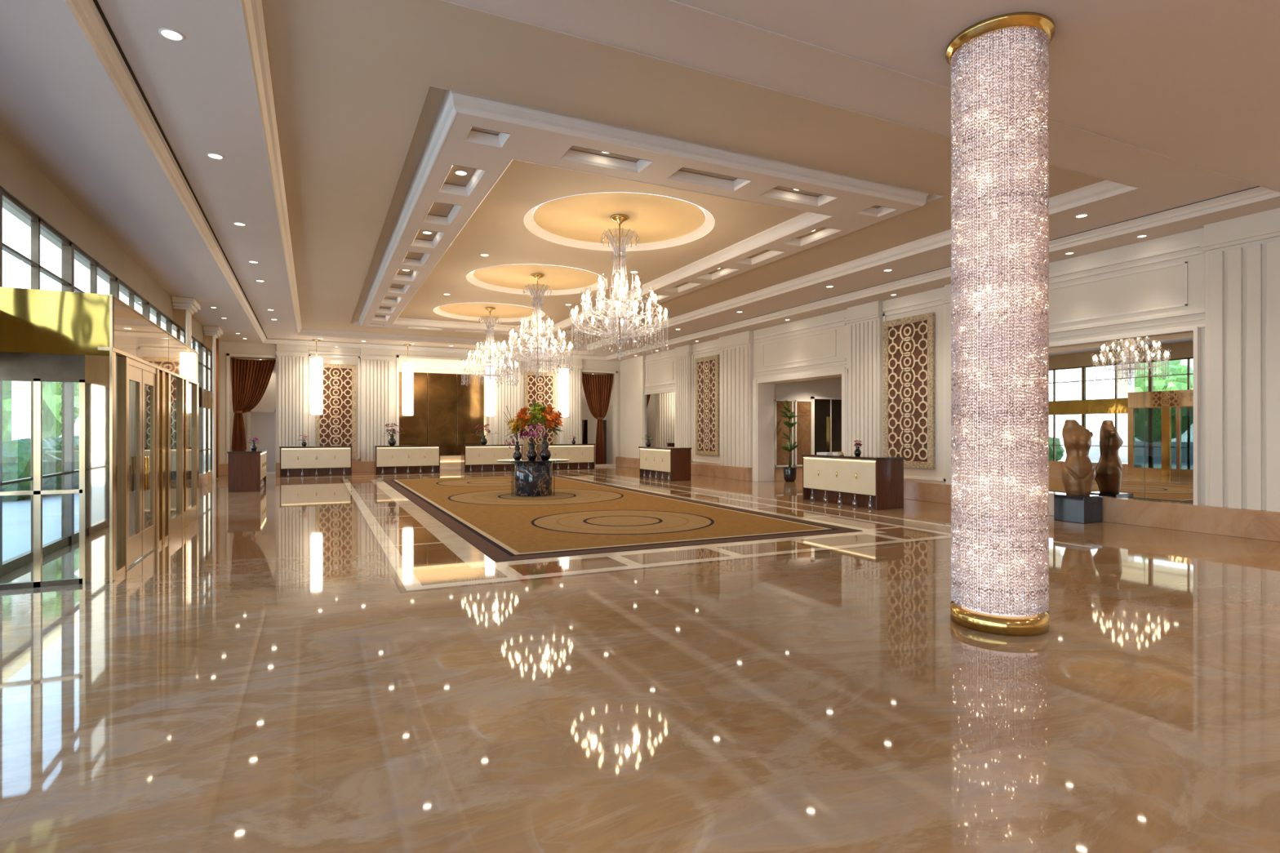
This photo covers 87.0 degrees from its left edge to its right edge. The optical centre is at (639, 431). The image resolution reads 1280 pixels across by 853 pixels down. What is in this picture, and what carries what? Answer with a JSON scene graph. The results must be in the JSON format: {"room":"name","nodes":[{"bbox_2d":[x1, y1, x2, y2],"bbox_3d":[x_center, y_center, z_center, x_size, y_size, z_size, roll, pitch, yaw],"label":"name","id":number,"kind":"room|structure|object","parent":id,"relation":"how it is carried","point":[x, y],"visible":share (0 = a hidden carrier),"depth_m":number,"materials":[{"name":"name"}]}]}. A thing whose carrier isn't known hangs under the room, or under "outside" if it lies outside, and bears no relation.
{"room":"hotel lobby","nodes":[
{"label":"hotel lobby","id":0,"kind":"room"},
{"bbox_2d":[0,133,219,475],"bbox_3d":[-7.680,-0.865,8.120,0.300,5.090,39.300,0,0,-26],"label":"wall","id":1,"kind":"structure","parent":0,"point":[20,179],"depth_m":10.16,"materials":[{"name":"beige paint"}]},
{"bbox_2d":[0,186,72,577],"bbox_3d":[-7.986,-0.570,8.916,0.120,4.500,2.600,0,0,-26],"label":"window","id":2,"kind":"structure","parent":1,"relation":"in","point":[66,279],"depth_m":8.94,"materials":[{"name":"brown metal"}]},
{"bbox_2d":[72,243,118,543],"bbox_3d":[-9.116,-0.570,11.258,0.120,4.500,2.600,0,0,-26],"label":"window","id":3,"kind":"structure","parent":1,"relation":"in","point":[95,267],"depth_m":10.86,"materials":[{"name":"brown metal"}]},
{"bbox_2d":[118,279,149,319],"bbox_3d":[-10.245,-0.570,13.599,0.120,4.500,2.600,0,0,-26],"label":"window","id":4,"kind":"structure","parent":1,"relation":"in","point":[132,295],"depth_m":13.64,"materials":[{"name":"glass"}]},
{"bbox_2d":[149,302,172,334],"bbox_3d":[-11.375,-0.570,15.941,0.120,4.500,2.600,0,0,-26],"label":"window","id":5,"kind":"structure","parent":1,"relation":"in","point":[159,315],"depth_m":15.95,"materials":[{"name":"glass"}]},
{"bbox_2d":[171,296,200,347],"bbox_3d":[-11.804,-0.865,17.566,0.480,5.090,1.060,0,0,-26],"label":"wall pier","id":6,"kind":"object","parent":1,"relation":"attached to","point":[184,308],"visible":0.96,"depth_m":17.22,"materials":[{"name":"white paint"}]},
{"bbox_2d":[191,337,202,474],"bbox_3d":[-13.634,-0.570,20.625,0.120,4.500,2.600,0,0,-26],"label":"window","id":7,"kind":"structure","parent":1,"relation":"in","point":[194,341],"depth_m":21.74,"materials":[{"name":"brown metal"}]},
{"bbox_2d":[202,345,204,472],"bbox_3d":[-14.677,-0.570,22.786,0.120,4.500,2.200,0,0,-26],"label":"window","id":8,"kind":"structure","parent":1,"relation":"in","point":[202,345],"depth_m":22.41,"materials":[{"name":"glass"}]},
{"bbox_2d":[198,472,208,487],"bbox_3d":[-12.357,1.505,18.299,0.120,0.350,12.300,0,0,-26],"label":"baseboard","id":9,"kind":"structure","parent":1,"relation":"attached to","point":[203,477],"depth_m":21.02,"materials":[{"name":"wood"}]},
{"bbox_2d":[203,325,222,483],"bbox_3d":[-14.098,-0.865,22.288,0.450,5.090,0.960,0,0,-26],"label":"wall pier","id":10,"kind":"object","parent":1,"relation":"attached to","point":[211,334],"visible":0.99,"depth_m":22.00,"materials":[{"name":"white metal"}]},
{"bbox_3d":[-12.505,-0.570,18.283,0.120,4.500,2.600,0,0,-26],"label":"window","id":11,"kind":"structure","parent":1,"relation":"in","visible":0},
{"bbox_2d":[198,386,208,408],"bbox_3d":[-11.927,-1.040,17.385,0.140,0.600,10.080,0,0,-26],"label":"fascia band","id":12,"kind":"object","parent":11,"relation":"attached to","point":[202,393],"visible":0.18,"depth_m":21.09,"materials":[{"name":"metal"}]},
{"bbox_2d":[219,341,620,464],"bbox_3d":[-8.610,-0.865,29.820,17.600,5.090,1.200,0,0,-26],"label":"wall","id":13,"kind":"structure","parent":0,"point":[268,402],"depth_m":28.91,"materials":[{"name":"beige paint"}]},
{"bbox_2d":[231,356,275,450],"bbox_3d":[-15.034,-0.615,26.254,1.528,4.510,0.310,0,0,-23],"label":"curtain","id":14,"kind":"object","parent":13,"relation":"hanging from","point":[250,379],"visible":0.8,"depth_m":26.14,"materials":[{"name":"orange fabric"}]},
{"bbox_2d":[247,409,275,471],"bbox_3d":[-15.198,0.400,27.136,1.040,2.560,0.112,0,0,-26],"label":"door","id":15,"kind":"structure","parent":13,"relation":"in","point":[261,424],"depth_m":27.19,"materials":[{"name":"white"}]},
{"bbox_2d":[275,343,308,462],"bbox_3d":[-13.699,-1.090,26.583,1.160,4.640,0.210,0,0,-26],"label":"trim","id":16,"kind":"structure","parent":13,"relation":"attached to","point":[291,359],"depth_m":26.54,"materials":[{"name":"beige paint"}]},
{"bbox_2d":[315,363,355,458],"bbox_3d":[-12.306,-0.795,27.308,1.500,3.850,0.070,0,0,-26],"label":"lattice panel","id":17,"kind":"object","parent":13,"relation":"attached to","point":[336,426],"visible":0.83,"depth_m":27.33,"materials":[{"name":"wood"}]},
{"bbox_2d":[360,348,394,461],"bbox_3d":[-10.885,-1.090,27.941,1.310,4.640,0.210,0,0,-26],"label":"trim","id":18,"kind":"structure","parent":13,"relation":"attached to","point":[376,365],"depth_m":27.86,"materials":[{"name":"beige paint"}]},
{"bbox_2d":[218,456,619,475],"bbox_3d":[-8.416,1.455,29.142,16.640,0.450,0.190,0,0,-26],"label":"baseboard","id":19,"kind":"structure","parent":13,"relation":"attached to","point":[357,466],"depth_m":27.53,"materials":[{"name":"beige stone"}]},
{"bbox_2d":[226,351,617,474],"bbox_3d":[-8.413,-0.760,29.216,16.270,4.880,0.060,0,0,-26],"label":"trim","id":20,"kind":"structure","parent":13,"relation":"attached to","point":[228,355],"depth_m":28.32,"materials":[{"name":"paint"}]},
{"bbox_2d":[399,369,484,467],"bbox_3d":[-8.755,-0.490,29.890,3.800,4.340,0.350,0,0,-26],"label":"wall panel","id":21,"kind":"object","parent":13,"relation":"attached to","point":[442,387],"visible":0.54,"depth_m":29.94,"materials":[{"name":"brown metal"}]},
{"bbox_2d":[493,355,521,444],"bbox_3d":[-5.962,-1.090,30.315,1.280,4.640,0.210,0,0,-26],"label":"trim","id":22,"kind":"structure","parent":13,"relation":"attached to","point":[507,388],"depth_m":30.23,"materials":[{"name":"beige paint"}]},
{"bbox_2d":[524,371,555,456],"bbox_3d":[-4.587,-0.795,31.032,1.500,3.850,0.070,0,0,-26],"label":"lattice panel","id":23,"kind":"object","parent":13,"relation":"attached to","point":[540,388],"visible":0.52,"depth_m":31.02,"materials":[{"name":"wood"}]},
{"bbox_2d":[558,358,582,444],"bbox_3d":[-3.238,-1.090,31.629,1.130,4.640,0.210,0,0,-26],"label":"trim","id":24,"kind":"structure","parent":13,"relation":"attached to","point":[571,425],"depth_m":31.61,"materials":[{"name":"beige paint"}]},
{"bbox_2d":[582,417,589,444],"bbox_3d":[-2.848,0.515,33.100,0.730,2.330,0.100,0,0,-26],"label":"door","id":25,"kind":"structure","parent":13,"relation":"in","point":[585,421],"depth_m":33.18,"materials":[{"name":"mirror"}]},
{"bbox_2d":[582,372,613,464],"bbox_3d":[-2.062,-0.590,32.543,1.715,4.460,0.310,0,0,-22],"label":"curtain","id":26,"kind":"object","parent":13,"relation":"hanging from","point":[597,388],"visible":0.99,"depth_m":32.54,"materials":[{"name":"brown fabric"}]},
{"bbox_2d":[602,417,606,464],"bbox_3d":[-1.884,0.515,33.565,0.430,2.330,0.100,0,0,-26],"label":"door","id":27,"kind":"structure","parent":13,"relation":"in","point":[604,420],"depth_m":33.63,"materials":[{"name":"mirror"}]},
{"bbox_2d":[0,466,1279,852],"bbox_3d":[3.041,1.779,13.790,24.540,0.202,40.200,0,0,-26],"label":"floor","id":28,"kind":"structure","parent":0,"point":[309,664],"depth_m":4.39,"materials":[{"name":"beige stone"}]},
{"bbox_2d":[0,286,199,590],"bbox_3d":[-7.747,0.077,10.069,1.234,3.205,6.230,0,0,-26],"label":"glazed vestibule","id":29,"kind":"object","parent":28,"relation":"on","point":[139,384],"visible":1,"depth_m":7.61,"materials":[{"name":"glass"}]},
{"bbox_2d":[226,448,267,492],"bbox_3d":[-11.546,1.120,19.911,0.842,1.120,2.480,0,0,-26],"label":"reception desk","id":30,"kind":"object","parent":28,"relation":"on","point":[246,468],"visible":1,"depth_m":18.84,"materials":[{"name":"red wood"}]},
{"bbox_2d":[226,448,267,453],"bbox_3d":[-11.547,0.585,19.911,0.840,0.050,2.480,0,0,-26],"label":"countertop","id":31,"kind":"structure","parent":30,"relation":"on","point":[258,451],"depth_m":19.29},
{"bbox_2d":[246,435,259,450],"bbox_3d":[-11.344,0.343,19.802,0.340,0.434,0.224,0,0,-26],"label":"vase","id":32,"kind":"object","parent":30,"relation":"on","point":[253,447],"visible":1,"depth_m":19.76,"materials":[{"name":"black ceramic"}]},
{"bbox_2d":[279,445,352,476],"bbox_3d":[-12.327,1.120,25.717,2.480,1.120,0.842,0,0,-26],"label":"reception desk","id":33,"kind":"object","parent":28,"relation":"on","point":[295,460],"visible":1,"depth_m":25.41,"materials":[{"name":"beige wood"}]},
{"bbox_2d":[298,434,308,446],"bbox_3d":[-12.730,0.338,25.495,0.424,0.444,0.228,0,0,-26],"label":"vase","id":34,"kind":"object","parent":33,"relation":"on","point":[304,443],"visible":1,"depth_m":25.48,"materials":[{"name":"black ceramic"}]},
{"bbox_2d":[279,445,352,448],"bbox_3d":[-12.327,0.585,25.718,2.480,0.050,0.840,0,0,-26],"label":"countertop","id":35,"kind":"structure","parent":33,"relation":"on","point":[292,446],"depth_m":25.55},
{"bbox_2d":[373,444,440,474],"bbox_3d":[-9.364,1.120,27.147,2.480,1.120,0.842,0,0,-26],"label":"reception desk","id":36,"kind":"object","parent":28,"relation":"on","point":[396,459],"visible":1,"depth_m":26.82,"materials":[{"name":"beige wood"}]},
{"bbox_2d":[384,423,404,445],"bbox_3d":[-9.798,0.115,26.851,0.859,0.889,0.412,0,0,-26],"label":"vase","id":37,"kind":"object","parent":36,"relation":"on","point":[392,442],"visible":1,"depth_m":26.77,"materials":[{"name":"black ceramic"}]},
{"bbox_2d":[373,444,440,447],"bbox_3d":[-9.364,0.585,27.148,2.480,0.050,0.840,0,0,-26],"label":"countertop","id":38,"kind":"structure","parent":36,"relation":"on","point":[388,446],"depth_m":26.97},
{"bbox_2d":[460,444,523,472],"bbox_3d":[-6.283,1.120,28.633,2.480,1.120,0.842,0,0,-26],"label":"reception desk","id":39,"kind":"object","parent":28,"relation":"on","point":[474,458],"visible":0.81,"depth_m":28.23,"materials":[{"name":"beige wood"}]},
{"bbox_2d":[475,423,496,444],"bbox_3d":[-6.525,0.111,28.410,1.223,0.898,0.485,0,0,-26],"label":"vase","id":40,"kind":"object","parent":39,"relation":"on","point":[483,441],"visible":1,"depth_m":28.36,"materials":[{"name":"black ceramic"}]},
{"bbox_2d":[460,444,523,446],"bbox_3d":[-6.284,0.585,28.633,2.480,0.050,0.840,0,0,-26],"label":"countertop","id":41,"kind":"structure","parent":39,"relation":"on","point":[486,444],"depth_m":28.27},
{"bbox_2d":[536,443,595,469],"bbox_3d":[-3.293,1.120,30.075,2.480,1.120,0.842,0,0,-26],"label":"reception desk","id":42,"kind":"object","parent":28,"relation":"on","point":[580,456],"visible":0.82,"depth_m":29.86,"materials":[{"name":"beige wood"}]},
{"bbox_2d":[536,443,595,445],"bbox_3d":[-3.293,0.585,30.076,2.480,0.050,0.840,0,0,-26],"label":"countertop","id":43,"kind":"structure","parent":42,"relation":"on","point":[583,443],"depth_m":29.63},
{"bbox_2d":[568,433,576,444],"bbox_3d":[-3.004,0.328,30.192,0.393,0.464,0.216,0,0,-26],"label":"vase","id":44,"kind":"object","parent":42,"relation":"on","point":[573,442],"visible":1,"depth_m":30.16,"materials":[{"name":"black ceramic"}]},
{"bbox_2d":[382,474,862,562],"bbox_3d":[-2.593,1.669,17.346,6.200,0.018,16.300,0,0,-26],"label":"carpet","id":45,"kind":"object","parent":28,"relation":"on","point":[582,517],"visible":0.93,"depth_m":12.85,"materials":[{"name":"carpet"}]},
{"bbox_2d":[496,458,569,497],"bbox_3d":[-2.794,1.208,17.693,1.900,0.905,1.900,0,0,-26],"label":"table","id":46,"kind":"object","parent":45,"relation":"on","point":[532,478],"visible":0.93,"depth_m":17.28,"materials":[{"name":"stone"}]},
{"bbox_2d":[512,441,521,460],"bbox_3d":[-3.214,0.508,17.693,0.241,0.494,0.241,0,0,-26],"label":"vase","id":47,"kind":"object","parent":46,"relation":"on","point":[517,455],"visible":1,"depth_m":17.63,"materials":[{"name":"black ceramic"}]},
{"bbox_2d":[526,438,537,460],"bbox_3d":[-2.834,0.468,17.693,0.280,0.575,0.280,0,0,-26],"label":"vase","id":48,"kind":"object","parent":46,"relation":"on","point":[531,455],"visible":1,"depth_m":17.62,"materials":[{"name":"black ceramic"}]},
{"bbox_2d":[539,435,551,460],"bbox_3d":[-2.484,0.439,17.693,0.308,0.632,0.308,0,0,-26],"label":"vase","id":49,"kind":"object","parent":46,"relation":"on","point":[544,454],"visible":1,"depth_m":17.61,"materials":[{"name":"black ceramic"}]},
{"bbox_2d":[503,402,564,449],"bbox_3d":[-2.783,-0.142,17.695,1.580,1.259,0.726,0,0,-1],"label":"flower arrangement","id":50,"kind":"object","parent":49,"relation":"in","point":[540,412],"visible":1,"depth_m":17.62,"materials":[{"name":"orange"}]},
{"bbox_2d":[638,446,691,481],"bbox_3d":[0.855,1.120,24.005,0.842,1.120,2.480,0,0,-26],"label":"reception desk","id":51,"kind":"object","parent":28,"relation":"on","point":[667,463],"visible":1,"depth_m":23.15,"materials":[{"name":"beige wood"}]},
{"bbox_2d":[644,434,652,446],"bbox_3d":[0.270,0.329,24.897,0.499,0.462,0.214,0,0,-26],"label":"vase","id":52,"kind":"object","parent":51,"relation":"on","point":[648,443],"visible":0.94,"depth_m":24.86,"materials":[{"name":"black ceramic"}]},
{"bbox_2d":[638,446,691,449],"bbox_3d":[0.856,0.585,24.006,0.840,0.050,2.480,0,0,-26],"label":"countertop","id":53,"kind":"structure","parent":51,"relation":"on","point":[652,447],"depth_m":23.16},
{"bbox_2d":[777,400,799,481],"bbox_3d":[5.021,0.315,22.640,0.808,2.729,0.695,0,0,-26],"label":"potted palm","id":54,"kind":"object","parent":28,"relation":"on","point":[789,473],"visible":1,"depth_m":22.54,"materials":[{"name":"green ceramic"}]},
{"bbox_2d":[800,453,905,510],"bbox_3d":[4.874,1.120,15.674,0.842,1.120,2.480,0,0,-26],"label":"reception desk","id":55,"kind":"object","parent":28,"relation":"on","point":[875,482],"visible":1,"depth_m":15.07,"materials":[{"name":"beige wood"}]},
{"bbox_2d":[816,452,832,454],"bbox_3d":[4.504,0.535,16.328,0.280,0.050,0.360,0,0,-26],"label":"desk tray","id":56,"kind":"object","parent":55,"relation":"on","point":[817,453],"visible":0.83,"depth_m":16.27,"materials":[{"name":"white"}]},
{"bbox_2d":[832,451,842,455],"bbox_3d":[4.654,0.517,15.901,0.150,0.085,0.190,0,0,-26],"label":"box","id":57,"kind":"object","parent":55,"relation":"on","point":[834,453],"visible":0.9,"depth_m":15.84,"materials":[{"name":"beige metal"}]},
{"bbox_2d":[800,453,905,460],"bbox_3d":[4.875,0.585,15.674,0.840,0.050,2.480,0,0,-26],"label":"countertop","id":58,"kind":"structure","parent":55,"relation":"on","point":[846,456],"depth_m":15.05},
{"bbox_2d":[853,440,862,456],"bbox_3d":[4.986,0.378,15.450,0.231,0.364,0.195,0,0,-26],"label":"vase","id":59,"kind":"object","parent":55,"relation":"on","point":[857,452],"visible":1,"depth_m":15.41,"materials":[{"name":"black ceramic"}]},
{"bbox_2d":[945,11,1055,636],"bbox_3d":[3.136,-0.865,5.904,0.843,5.090,0.843,0,0,-6],"label":"column","id":60,"kind":"structure","parent":28,"relation":"on","point":[1000,497],"depth_m":5.62,"materials":[{"name":"glass"}]},
{"bbox_2d":[1053,493,1102,524],"bbox_3d":[8.204,1.435,12.639,0.560,0.490,0.560,0,0,-26],"label":"plinth","id":61,"kind":"object","parent":28,"relation":"on","point":[1083,509],"visible":0.88,"depth_m":12.44,"materials":[{"name":"stone"}]},
{"bbox_2d":[1061,419,1096,495],"bbox_3d":[8.226,0.486,12.671,0.549,1.409,0.478,0,0,20],"label":"sculpture","id":62,"kind":"object","parent":61,"relation":"on","point":[1078,473],"visible":1,"depth_m":12.51,"materials":[{"name":"brown metal"}]},
{"bbox_2d":[0,0,1279,361],"bbox_3d":[-0.247,-3.865,12.205,17.840,0.910,40.200,0,0,-26],"label":"ceiling","id":63,"kind":"structure","parent":0,"point":[1197,82],"depth_m":8.44,"materials":[{"name":"paint"}]},
{"bbox_2d":[158,27,184,40],"bbox_3d":[-4.221,-3.575,6.080,0.195,0.011,0.195,0,0,-26],"label":"recessed light","id":64,"kind":"object","parent":63,"relation":"in","point":[169,33],"visible":1,"depth_m":6.08,"materials":[{"name":"white"}]},
{"bbox_2d":[206,152,224,159],"bbox_3d":[-5.515,-3.575,8.764,0.195,0.011,0.195,0,0,-26],"label":"recessed light","id":65,"kind":"object","parent":63,"relation":"in","point":[212,155],"visible":1,"depth_m":8.76,"materials":[{"name":"white"}]},
{"bbox_2d":[216,337,218,478],"bbox_3d":[-14.874,-0.850,23.641,0.107,4.980,0.911,0,0,-26],"label":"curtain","id":66,"kind":"object","parent":63,"relation":"hanging from","point":[217,339],"visible":0.19,"depth_m":23.78,"materials":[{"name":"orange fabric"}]},
{"bbox_2d":[233,222,246,226],"bbox_3d":[-6.901,-3.575,11.637,0.195,0.011,0.195,0,0,-26],"label":"recessed light","id":67,"kind":"object","parent":63,"relation":"in","point":[239,224],"visible":1,"depth_m":11.64,"materials":[{"name":"white"}]},
{"bbox_2d":[310,339,323,415],"bbox_3d":[-12.645,-2.105,26.376,0.466,2.950,0.466,0,0,-26],"label":"pendant","id":68,"kind":"object","parent":63,"relation":"hanging from","point":[317,362],"visible":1,"depth_m":26.21,"materials":[{"name":"glass"}]},
{"bbox_2d":[402,344,413,416],"bbox_3d":[-9.582,-2.105,27.853,0.466,2.950,0.466,0,0,-26],"label":"pendant","id":69,"kind":"object","parent":63,"relation":"hanging from","point":[407,366],"visible":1,"depth_m":27.69,"materials":[{"name":"white glass"}]},
{"bbox_2d":[422,231,432,234],"bbox_3d":[-4.053,-3.785,12.851,0.195,0.011,0.195,0,0,-26],"label":"recessed light","id":70,"kind":"object","parent":63,"relation":"in","point":[423,232],"visible":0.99,"depth_m":12.84,"materials":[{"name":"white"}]},
{"bbox_2d":[453,169,467,175],"bbox_3d":[-2.621,-3.785,9.881,0.195,0.011,0.195,0,0,-26],"label":"recessed light","id":71,"kind":"object","parent":63,"relation":"in","point":[460,172],"visible":1,"depth_m":9.87,"materials":[{"name":"white"}]},
{"bbox_2d":[460,306,518,389],"bbox_3d":[-4.901,-2.682,22.061,1.914,2.703,1.901,0,0,-26],"label":"crystal chandelier","id":72,"kind":"object","parent":63,"relation":"hanging from","point":[490,309],"visible":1,"depth_m":22.05,"materials":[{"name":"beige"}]},
{"bbox_2d":[484,348,494,417],"bbox_3d":[-6.520,-2.105,29.330,0.466,2.950,0.466,0,0,-26],"label":"pendant","id":73,"kind":"object","parent":63,"relation":"hanging from","point":[489,393],"visible":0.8,"depth_m":29.17,"materials":[{"name":"white glass"}]},
{"bbox_2d":[501,273,573,369],"bbox_3d":[-2.642,-2.682,17.378,1.914,2.703,1.901,0,0,-26],"label":"crystal chandelier","id":74,"kind":"object","parent":63,"relation":"hanging from","point":[537,276],"visible":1,"depth_m":17.36,"materials":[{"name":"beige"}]},
{"bbox_2d":[559,352,568,417],"bbox_3d":[-3.457,-2.105,30.807,0.466,2.950,0.466,0,0,-26],"label":"pendant","id":75,"kind":"object","parent":63,"relation":"hanging from","point":[564,371],"visible":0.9,"depth_m":30.63,"materials":[{"name":"white glass"}]},
{"bbox_2d":[568,213,669,356],"bbox_3d":[-0.383,-2.682,12.694,1.914,2.703,1.901,0,0,-26],"label":"crystal chandelier","id":76,"kind":"object","parent":63,"relation":"hanging from","point":[620,219],"visible":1,"depth_m":12.68,"materials":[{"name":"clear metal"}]},
{"bbox_2d":[64,0,1279,359],"bbox_3d":[-2.618,-3.499,17.828,14.325,0.202,25.010,0,0,-26],"label":"crown molding","id":77,"kind":"structure","parent":63,"relation":"attached to","point":[86,12],"depth_m":10.90,"materials":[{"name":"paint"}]},
{"bbox_2d":[261,0,1105,345],"bbox_3d":[-2.670,-4.060,17.448,11.450,0.520,22.250,0,0,-26],"label":"tray","id":78,"kind":"object","parent":63,"relation":"on","point":[351,80],"depth_m":9.87,"materials":[{"name":"beige paint"}]},
{"bbox_2d":[240,0,1137,351],"bbox_3d":[-2.670,-3.765,17.448,11.450,0.390,22.250,0,0,-26],"label":"trim","id":79,"kind":"structure","parent":63,"relation":"attached to","point":[252,10],"depth_m":12.96,"materials":[{"name":"paint"}]},
{"bbox_2d":[1074,213,1088,217],"bbox_3d":[7.324,-3.575,11.194,0.195,0.011,0.195,0,0,-26],"label":"recessed light","id":80,"kind":"object","parent":63,"relation":"in","point":[1080,215],"visible":1,"depth_m":11.20,"materials":[{"name":"white"}]},
{"bbox_2d":[1136,234,1147,237],"bbox_3d":[8.755,-3.405,11.773,0.156,0.011,0.156,0,0,-26],"label":"recessed light","id":81,"kind":"object","parent":63,"relation":"in","point":[1144,235],"visible":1,"depth_m":11.78,"materials":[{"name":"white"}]},
{"bbox_2d":[782,466,796,481],"bbox_3d":[5.027,1.445,22.631,0.440,0.470,0.440,0,0,-26],"label":"pot","id":82,"kind":"object","parent":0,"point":[789,473],"depth_m":22.46,"materials":[{"name":"black ceramic"}]},
{"bbox_2d":[774,377,841,467],"bbox_3d":[9.039,-0.270,21.541,7.000,3.900,6.950,0,0,-26],"label":"wall","id":83,"kind":"structure","parent":0,"point":[829,387],"depth_m":23.62,"materials":[{"name":"beige paint"}]},
{"bbox_2d":[774,399,793,466],"bbox_3d":[4.932,0.060,23.116,0.770,2.300,0.045,0,0,-26],"label":"marble panel","id":84,"kind":"object","parent":83,"relation":"attached to","point":[781,456],"visible":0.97,"depth_m":23.06,"materials":[{"name":"stone"}]},
{"bbox_2d":[774,466,802,480],"bbox_3d":[7.582,1.455,24.447,6.900,0.450,0.050,0,0,-26],"label":"baseboard","id":85,"kind":"structure","parent":83,"relation":"attached to","point":[779,472],"depth_m":23.12,"materials":[{"name":"beige stone"}]},
{"bbox_2d":[795,400,812,466],"bbox_3d":[5.698,0.060,23.485,0.730,2.300,0.045,0,0,-26],"label":"marble panel","id":86,"kind":"object","parent":83,"relation":"attached to","point":[803,408],"visible":0.76,"depth_m":23.46,"materials":[{"name":"stone"}]},
{"bbox_2d":[810,396,841,453],"bbox_3d":[6.784,0.230,24.006,1.680,2.900,0.150,0,0,-26],"label":"door","id":87,"kind":"structure","parent":83,"relation":"in","point":[826,411],"depth_m":23.91,"materials":[{"name":"wood"}]},
{"bbox_2d":[620,227,1204,505],"bbox_3d":[7.713,-0.865,15.544,0.600,5.090,39.300,0,0,-26],"label":"wall","id":88,"kind":"structure","parent":0,"point":[1165,286],"depth_m":13.26,"materials":[{"name":"beige paint"}]},
{"bbox_2d":[622,355,644,458],"bbox_3d":[-0.312,-1.090,31.353,0.120,4.640,2.250,0,0,-26],"label":"trim","id":89,"kind":"structure","parent":88,"relation":"attached to","point":[633,369],"depth_m":31.24,"materials":[{"name":"beige paint"}]},
{"bbox_2d":[644,390,675,447],"bbox_3d":[0.848,-0.235,28.982,0.090,2.930,2.950,0,0,-26],"label":"wall mirror","id":90,"kind":"object","parent":88,"relation":"attached to","point":[659,406],"visible":0.59,"depth_m":29.00,"materials":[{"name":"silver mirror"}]},
{"bbox_2d":[673,344,692,462],"bbox_3d":[1.711,-1.090,27.055,0.210,4.640,1.230,0,0,-26],"label":"trim","id":91,"kind":"structure","parent":88,"relation":"attached to","point":[682,354],"depth_m":26.90,"materials":[{"name":"beige paint"}]},
{"bbox_2d":[695,354,719,456],"bbox_3d":[2.525,-0.960,25.477,0.070,3.720,1.600,0,0,-26],"label":"lattice panel","id":92,"kind":"object","parent":88,"relation":"attached to","point":[707,368],"visible":1,"depth_m":25.41,"materials":[{"name":"wood"}]},
{"bbox_2d":[717,330,753,467],"bbox_3d":[3.329,-1.090,23.700,0.210,4.640,1.980,0,0,-26],"label":"trim","id":93,"kind":"structure","parent":88,"relation":"attached to","point":[735,349],"depth_m":23.43,"materials":[{"name":"beige paint"}]},
{"bbox_2d":[752,368,848,481],"bbox_3d":[5.079,-0.030,20.913,0.720,3.420,4.500,0,0,-26],"label":"trim","id":94,"kind":"structure","parent":88,"relation":"attached to","point":[763,389],"depth_m":22.59,"materials":[{"name":"paint"}]},
{"bbox_2d":[844,300,884,456],"bbox_3d":[6.012,-1.090,18.138,0.210,4.640,1.230,0,0,-26],"label":"trim","id":95,"kind":"structure","parent":88,"relation":"attached to","point":[864,322],"depth_m":18.01,"materials":[{"name":"beige paint"}]},
{"bbox_2d":[883,311,934,469],"bbox_3d":[6.687,-0.975,16.848,0.070,3.750,1.560,0,0,-26],"label":"lattice panel","id":96,"kind":"object","parent":88,"relation":"attached to","point":[908,342],"visible":0.98,"depth_m":16.77,"materials":[{"name":"wood"}]},
{"bbox_2d":[644,240,1204,481],"bbox_3d":[4.830,-1.010,20.760,0.060,4.380,21.200,0,0,-26],"label":"trim","id":97,"kind":"structure","parent":88,"relation":"attached to","point":[1194,245],"depth_m":13.46,"materials":[{"name":"paint"}]},
{"bbox_2d":[617,456,1279,542],"bbox_3d":[7.422,1.455,15.238,0.190,0.450,39.000,0,0,-26],"label":"baseboard","id":98,"kind":"structure","parent":88,"relation":"attached to","point":[1263,525],"depth_m":11.75,"materials":[{"name":"beige stone"}]},
{"bbox_2d":[941,284,960,484],"bbox_3d":[7.587,-1.090,14.873,0.210,4.640,2.080,0,0,-26],"label":"trim","id":99,"kind":"structure","parent":88,"relation":"attached to","point":[946,300],"depth_m":15.64,"materials":[{"name":"beige paint"}]},
{"bbox_2d":[1042,326,1199,504],"bbox_3d":[8.786,-0.265,12.526,0.090,2.990,2.690,0,0,-26],"label":"wall mirror","id":100,"kind":"object","parent":88,"relation":"attached to","point":[1138,395],"visible":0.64,"depth_m":12.21,"materials":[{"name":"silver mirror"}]},
{"bbox_2d":[1199,207,1279,511],"bbox_3d":[9.868,-1.090,10.144,0.210,4.640,2.380,0,0,-26],"label":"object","id":101,"kind":"structure","parent":88,"relation":"attached to","point":[1242,253],"depth_m":10.70,"materials":[{"name":"beige paint"}]},
{"label":"outside","id":102,"kind":"structure","parent":0,"visible":0},
{"bbox_2d":[2,493,79,561],"bbox_3d":[-15.524,1.830,9.166,100.000,0.200,110.000,0,0,-26],"label":"ground","id":103,"kind":"structure","parent":102,"point":[16,515],"depth_m":12.77,"materials":[{"name":"white"}]},
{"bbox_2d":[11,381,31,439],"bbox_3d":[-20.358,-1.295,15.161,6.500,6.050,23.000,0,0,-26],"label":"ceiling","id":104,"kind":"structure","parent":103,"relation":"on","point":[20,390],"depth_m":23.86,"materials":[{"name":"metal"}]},
{"bbox_2d":[2,435,79,501],"bbox_3d":[-20.768,0.968,26.877,2.525,1.744,24.136,0,0,-26],"label":"clipped hedge","id":105,"kind":"object","parent":103,"relation":"on","point":[16,454],"visible":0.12,"depth_m":16.76,"materials":[{"name":"green plant"}]},
{"bbox_2d":[2,380,79,441],"bbox_3d":[-27.830,-2.178,30.018,5.209,7.822,4.593,0,0,-6],"label":"tree","id":106,"kind":"object","parent":103,"relation":"on","point":[51,391],"visible":0.12,"depth_m":29.81,"materials":[{"name":"green plant"}]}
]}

